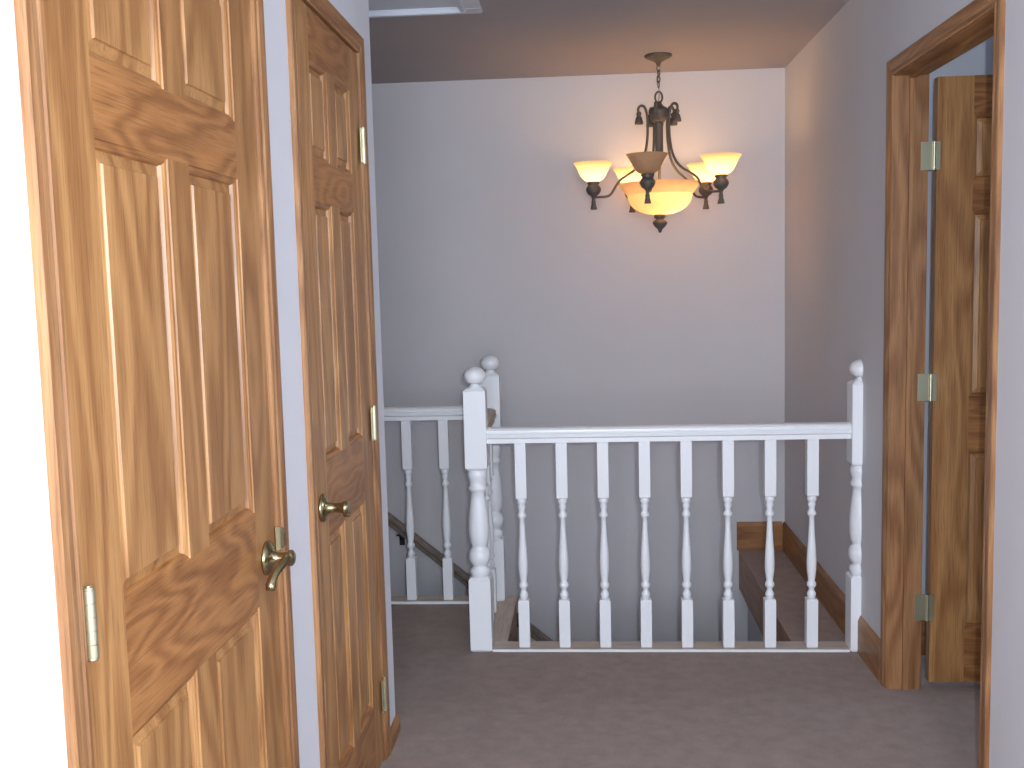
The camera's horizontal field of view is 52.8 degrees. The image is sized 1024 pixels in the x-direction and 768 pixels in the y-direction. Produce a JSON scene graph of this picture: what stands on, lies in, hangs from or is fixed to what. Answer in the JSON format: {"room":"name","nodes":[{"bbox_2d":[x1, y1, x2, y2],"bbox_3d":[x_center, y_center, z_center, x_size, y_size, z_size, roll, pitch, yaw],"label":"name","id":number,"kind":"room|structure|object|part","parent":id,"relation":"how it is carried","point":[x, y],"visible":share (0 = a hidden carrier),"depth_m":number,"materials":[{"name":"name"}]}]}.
{"room":"upstairs hallway landing","nodes":[
{"label":"upstairs hallway landing","id":0,"kind":"room"},
{"bbox_2d":[0,0,394,767],"bbox_3d":[-1.690,1.219,2.049,2.492,4.725,6.785,-1,6,4],"label":"wall","id":1,"kind":"structure","parent":0,"point":[32,720],"depth_m":1.15,"materials":[{"name":"paint"}]},
{"bbox_2d":[14,0,299,767],"bbox_3d":[-0.542,0.208,1.616,0.136,2.065,0.874,-1,6,4],"label":"door frame","id":2,"kind":"structure","parent":1,"relation":"attached to","point":[29,17],"depth_m":1.19,"materials":[{"name":"brown wood"}]},
{"bbox_3d":[-0.450,0.299,2.009,0.006,0.048,0.027,2,7,31],"label":"strike plate","id":3,"kind":"part","parent":2,"relation":"part of","materials":[{"name":"gold metal"}]},
{"bbox_2d":[43,0,295,767],"bbox_3d":[-0.480,0.228,1.610,0.089,1.998,0.769,-1,6,4],"label":"door","id":4,"kind":"structure","parent":1,"relation":"in","point":[151,102],"depth_m":1.52,"materials":[{"name":"brown wood"}]},
{"bbox_3d":[-0.537,-0.528,1.385,0.025,0.196,0.205,-1,6,4],"label":"raised panel","id":5,"kind":"part","parent":4,"relation":"part of","materials":[{"name":"brown wood"}]},
{"bbox_3d":[-0.524,-0.020,1.436,0.025,0.578,0.205,-1,6,4],"label":"raised panel","id":6,"kind":"part","parent":4,"relation":"part of","materials":[{"name":"brown wood"}]},
{"bbox_3d":[-0.505,0.748,1.513,0.025,0.568,0.205,-1,6,4],"label":"raised panel","id":7,"kind":"part","parent":4,"relation":"part of","materials":[{"name":"brown wood"}]},
{"bbox_3d":[-0.516,-0.559,1.692,0.025,0.196,0.205,-1,6,4],"label":"raised panel","id":8,"kind":"part","parent":4,"relation":"part of","materials":[{"name":"brown wood"}]},
{"bbox_3d":[-0.503,-0.052,1.742,0.025,0.578,0.205,-1,6,4],"label":"raised panel","id":9,"kind":"part","parent":4,"relation":"part of","materials":[{"name":"brown wood"}]},
{"bbox_3d":[-0.484,0.717,1.819,0.025,0.568,0.205,-1,6,4],"label":"raised panel","id":10,"kind":"part","parent":4,"relation":"part of","materials":[{"name":"brown wood"}]},
{"bbox_3d":[-0.437,0.328,1.946,0.054,0.066,0.066,-1,6,4],"label":"handle","id":11,"kind":"part","parent":4,"relation":"part of","materials":[{"name":"gold metal"}]},
{"bbox_3d":[-0.429,0.347,1.903,0.021,0.049,0.087,0,6,14],"label":"lever","id":12,"kind":"part","parent":4,"relation":"part of","materials":[{"name":"gold metal"}]},
{"bbox_2d":[285,0,390,767],"bbox_3d":[-0.475,0.107,2.603,0.132,2.065,0.735,-1,6,4],"label":"door frame","id":13,"kind":"structure","parent":1,"relation":"attached to","point":[323,9],"depth_m":2.30,"materials":[{"name":"brown wood"}]},
{"bbox_2d":[295,0,387,767],"bbox_3d":[-0.407,0.127,2.604,0.097,1.998,0.631,-1,6,4],"label":"door","id":14,"kind":"structure","parent":1,"relation":"in","point":[331,141],"depth_m":2.57,"materials":[{"name":"brown wood"}]},
{"bbox_3d":[-0.466,-0.632,2.406,0.025,0.196,0.136,-1,6,4],"label":"raised panel","id":15,"kind":"part","parent":14,"relation":"part of","materials":[{"name":"brown wood"}]},
{"bbox_3d":[-0.453,-0.125,2.457,0.025,0.578,0.136,-1,6,4],"label":"raised panel","id":16,"kind":"part","parent":14,"relation":"part of","materials":[{"name":"brown wood"}]},
{"bbox_3d":[-0.404,0.283,2.359,0.062,0.066,0.066,-1,6,4],"label":"handle","id":17,"kind":"part","parent":14,"relation":"part of","materials":[{"name":"gold metal"}]},
{"bbox_3d":[-0.434,0.644,2.534,0.025,0.568,0.136,-1,6,4],"label":"raised panel","id":18,"kind":"part","parent":14,"relation":"part of","materials":[{"name":"brown wood"}]},
{"bbox_3d":[-0.449,-0.656,2.644,0.025,0.196,0.136,-1,6,4],"label":"raised panel","id":19,"kind":"part","parent":14,"relation":"part of","materials":[{"name":"brown wood"}]},
{"bbox_3d":[-0.386,0.293,2.404,0.021,0.049,0.087,-2,6,-6],"label":"lever","id":20,"kind":"part","parent":14,"relation":"part of","materials":[{"name":"gold metal"}]},
{"bbox_3d":[-0.436,-0.149,2.695,0.025,0.578,0.136,-1,6,4],"label":"raised panel","id":21,"kind":"part","parent":14,"relation":"part of","materials":[{"name":"brown wood"}]},
{"bbox_3d":[-0.417,0.620,2.772,0.025,0.568,0.136,-1,6,4],"label":"raised panel","id":22,"kind":"part","parent":14,"relation":"part of","materials":[{"name":"brown wood"}]},
{"bbox_2d":[390,714,400,751],"bbox_3d":[-1.542,1.082,3.225,2.384,0.055,0.146,-1,6,4],"label":"baseboard","id":23,"kind":"structure","parent":1,"relation":"attached to","point":[395,729],"depth_m":3.14,"materials":[{"name":"brown wood"}]},
{"bbox_2d":[372,68,784,640],"bbox_3d":[0.896,0.828,5.297,7.200,4.725,0.100,-1,6,4],"label":"wall","id":24,"kind":"structure","parent":0,"point":[490,240],"depth_m":5.17,"materials":[{"name":"paint"}]},
{"bbox_2d":[388,512,552,640],"bbox_3d":[-0.184,1.040,5.306,2.621,2.161,0.074,-1,6,4],"label":"wall handrail","id":25,"kind":"object","parent":24,"relation":"attached to","point":[394,523],"visible":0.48,"depth_m":5.27,"materials":[{"name":"brown wood"}]},
{"bbox_2d":[737,521,782,549],"bbox_3d":[1.250,0.767,5.209,0.226,0.145,0.012,-1,6,4],"label":"baseboard","id":26,"kind":"structure","parent":24,"relation":"attached to","point":[750,535],"depth_m":5.21,"materials":[{"name":"brown wood"}]},
{"bbox_2d":[369,0,848,83],"bbox_3d":[0.650,-1.229,1.685,7.100,0.100,6.885,-1,6,4],"label":"ceiling","id":27,"kind":"structure","parent":0,"point":[509,39],"depth_m":4.25,"materials":[{"name":"paint"}]},
{"bbox_2d":[368,0,482,17],"bbox_3d":[-0.479,-1.315,3.454,0.698,0.026,0.695,-1,6,4],"label":"trim","id":28,"kind":"structure","parent":27,"relation":"attached to","point":[377,8],"depth_m":3.70,"materials":[{"name":"paint"}]},
{"bbox_3d":[-0.479,-1.325,3.453,0.548,0.006,0.545,-1,6,4],"label":"hatch panel","id":29,"kind":"part","parent":28,"relation":"part of","materials":[{"name":"paint"}]},
{"bbox_2d":[573,52,741,232],"bbox_3d":[0.642,-1.081,4.655,0.733,0.786,0.749,-1,6,4],"label":"chandelier","id":30,"kind":"object","parent":27,"relation":"hanging from","point":[660,197],"visible":1,"depth_m":4.60,"materials":[{"name":"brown metal"}]},
{"bbox_3d":[0.368,-0.960,4.672,0.180,0.081,0.180,-1,6,0],"label":"lamp shade","id":31,"kind":"part","parent":30,"relation":"part of","materials":[{"name":"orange glass"}]},
{"bbox_3d":[0.497,-1.050,4.663,0.247,0.413,0.012,-1,6,0],"label":"arm","id":32,"kind":"part","parent":30,"relation":"part of","materials":[{"name":"grey metal"}]},
{"bbox_3d":[0.575,-0.994,4.955,0.180,0.081,0.180,-3,6,-18],"label":"lamp shade","id":33,"kind":"part","parent":30,"relation":"part of","materials":[{"name":"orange glass"}]},
{"bbox_3d":[0.575,-0.937,4.387,0.180,0.081,0.180,0,6,18],"label":"lamp shade","id":34,"kind":"part","parent":30,"relation":"part of","materials":[{"name":"orange glass"}]},
{"bbox_3d":[0.613,-1.069,4.822,0.012,0.413,0.247,-3,6,-18],"label":"arm","id":35,"kind":"part","parent":30,"relation":"part of","materials":[{"name":"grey metal"}]},
{"bbox_3d":[0.614,-1.037,4.503,0.012,0.413,0.247,0,6,18],"label":"arm","id":36,"kind":"part","parent":30,"relation":"part of","materials":[{"name":"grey metal"}]},
{"bbox_3d":[0.657,-1.381,4.630,0.015,0.105,0.015,1,6,27],"label":"chain","id":37,"kind":"part","parent":30,"relation":"part of","materials":[{"name":"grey metal"}]},
{"bbox_3d":[0.671,-0.840,4.684,0.374,0.140,0.374,-1,6,4],"label":"lamp shade","id":38,"kind":"part","parent":30,"relation":"part of","materials":[{"name":"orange glass"}]},
{"bbox_3d":[0.660,-1.350,4.633,0.022,0.161,0.008,0,6,18],"label":"cord","id":39,"kind":"part","parent":30,"relation":"part of","materials":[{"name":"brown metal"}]},
{"bbox_3d":[0.802,-1.068,4.761,0.247,0.413,0.012,-6,7,-36],"label":"arm","id":40,"kind":"part","parent":30,"relation":"part of","materials":[{"name":"grey metal"}]},
{"bbox_3d":[0.802,-1.048,4.563,0.247,0.413,0.012,3,7,36],"label":"arm","id":41,"kind":"part","parent":30,"relation":"part of","materials":[{"name":"grey metal"}]},
{"bbox_3d":[0.910,-0.992,4.846,0.180,0.081,0.180,-6,7,-36],"label":"lamp shade","id":42,"kind":"part","parent":30,"relation":"part of","materials":[{"name":"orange glass"}]},
{"bbox_3d":[0.910,-0.956,4.495,0.180,0.081,0.180,3,7,36],"label":"lamp shade","id":43,"kind":"part","parent":30,"relation":"part of","materials":[{"name":"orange glass"}]},
{"bbox_2d":[380,550,979,767],"bbox_3d":[0.710,1.287,1.888,7.100,0.200,6.785,-1,6,4],"label":"floor","id":44,"kind":"structure","parent":0,"point":[456,706],"depth_m":3.35,"materials":[{"name":"carpet"}]},
{"bbox_2d":[384,405,468,603],"bbox_3d":[-1.383,0.541,4.539,2.533,0.860,0.077,-1,6,4],"label":"stair railing","id":45,"kind":"object","parent":44,"relation":"on","point":[406,415],"visible":0.15,"depth_m":4.45,"materials":[{"name":"white wood"}]},
{"bbox_3d":[-1.393,0.143,4.497,2.533,0.058,0.062,-1,6,4],"label":"handrail","id":46,"kind":"part","parent":45,"relation":"part of","materials":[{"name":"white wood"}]},
{"bbox_3d":[-1.377,0.963,4.581,2.522,0.012,0.077,-1,6,4],"label":"board","id":47,"kind":"part","parent":45,"relation":"part of","materials":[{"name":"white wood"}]},
{"bbox_2d":[480,355,516,641],"bbox_3d":[-0.080,0.436,4.186,0.138,1.074,0.578,-1,6,4],"label":"newel post","id":48,"kind":"object","parent":44,"relation":"on","point":[503,605],"visible":0.57,"depth_m":4.36,"materials":[{"name":"white wood"}]},
{"bbox_3d":[-0.113,0.156,4.118,0.062,0.058,0.496,-1,6,4],"label":"handrail","id":49,"kind":"part","parent":48,"relation":"part of","materials":[{"name":"brown wood"}]},
{"bbox_3d":[-0.081,0.445,4.436,0.082,0.986,0.082,-1,6,4],"label":"newel post","id":50,"kind":"part","parent":48,"relation":"part of","materials":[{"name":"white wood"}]},
{"bbox_3d":[-0.066,0.966,4.239,0.138,0.010,0.576,-1,6,4],"label":"board","id":51,"kind":"part","parent":48,"relation":"part of","materials":[{"name":"brown wood"}]},
{"bbox_2d":[463,359,862,651],"bbox_3d":[0.549,0.458,3.818,1.437,1.074,0.096,-1,6,4],"label":"stair railing","id":52,"kind":"object","parent":44,"relation":"on","point":[477,433],"visible":1,"depth_m":3.80,"materials":[{"name":"white wood"}]},
{"bbox_3d":[-0.124,0.509,3.865,0.082,0.996,0.082,-1,6,4],"label":"newel post","id":53,"kind":"part","parent":52,"relation":"part of","materials":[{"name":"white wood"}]},
{"bbox_3d":[0.565,0.178,3.783,1.318,0.058,0.062,-1,6,4],"label":"handrail","id":54,"kind":"part","parent":52,"relation":"part of","materials":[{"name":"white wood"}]},
{"bbox_3d":[0.586,0.986,3.872,1.318,0.010,0.091,-1,6,4],"label":"board","id":55,"kind":"part","parent":52,"relation":"part of","materials":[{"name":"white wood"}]},
{"bbox_3d":[1.248,0.484,3.766,0.037,0.996,0.081,-1,6,4],"label":"newel post","id":56,"kind":"part","parent":52,"relation":"part of","materials":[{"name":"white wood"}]},
{"bbox_2d":[747,0,1023,767],"bbox_3d":[1.099,1.168,1.849,0.285,4.725,6.785,-1,6,4],"label":"wall","id":57,"kind":"structure","parent":0,"point":[835,87],"depth_m":3.66,"materials":[{"name":"paint"}]},
{"bbox_2d":[782,521,844,634],"bbox_3d":[1.322,0.833,4.532,0.012,0.145,1.360,-1,6,4],"label":"baseboard","id":58,"kind":"structure","parent":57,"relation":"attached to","point":[828,593],"depth_m":4.38,"materials":[{"name":"brown wood"}]},
{"bbox_2d":[857,616,879,681],"bbox_3d":[1.260,0.927,3.639,0.012,0.140,0.290,-1,6,4],"label":"baseboard","id":59,"kind":"structure","parent":57,"relation":"attached to","point":[868,640],"depth_m":3.62,"materials":[{"name":"brown wood"}]},
{"bbox_2d":[880,0,1005,767],"bbox_3d":[1.249,0.038,2.934,0.123,2.049,0.912,-1,6,4],"label":"door frame","id":60,"kind":"structure","parent":57,"relation":"attached to","point":[907,78],"depth_m":3.29,"materials":[{"name":"brown wood"}]},
{"bbox_2d":[914,75,992,681],"bbox_3d":[1.687,0.007,3.323,0.752,1.968,0.052,-1,6,4],"label":"door","id":61,"kind":"structure","parent":57,"relation":"in","point":[958,156],"depth_m":3.33,"materials":[{"name":"brown wood"}]},
{"bbox_3d":[1.587,0.507,3.389,0.174,0.568,0.025,-1,6,4],"label":"raised panel","id":62,"kind":"part","parent":61,"relation":"part of","materials":[{"name":"brown wood"}]},
{"bbox_3d":[1.568,-0.258,3.313,0.174,0.570,0.025,-1,6,4],"label":"raised panel","id":63,"kind":"part","parent":61,"relation":"part of","materials":[{"name":"brown wood"}]},
{"bbox_3d":[1.555,-0.751,3.263,0.174,0.178,0.025,-1,6,4],"label":"raised panel","id":64,"kind":"part","parent":61,"relation":"part of","materials":[{"name":"brown wood"}]},
{"bbox_2d":[922,36,993,593],"bbox_3d":[2.759,-0.098,2.276,3.020,2.375,2.720,-1,6,4],"label":"wall","id":65,"kind":"structure","parent":0,"point":[978,60],"depth_m":3.58,"materials":[{"name":"paint"}]},
{"bbox_2d":[921,620,925,654],"bbox_3d":[2.825,0.888,3.635,2.919,0.140,0.012,-1,6,4],"label":"baseboard","id":66,"kind":"structure","parent":65,"relation":"attached to","point":[923,622],"depth_m":3.73,"materials":[{"name":"brown wood"}]}
]}

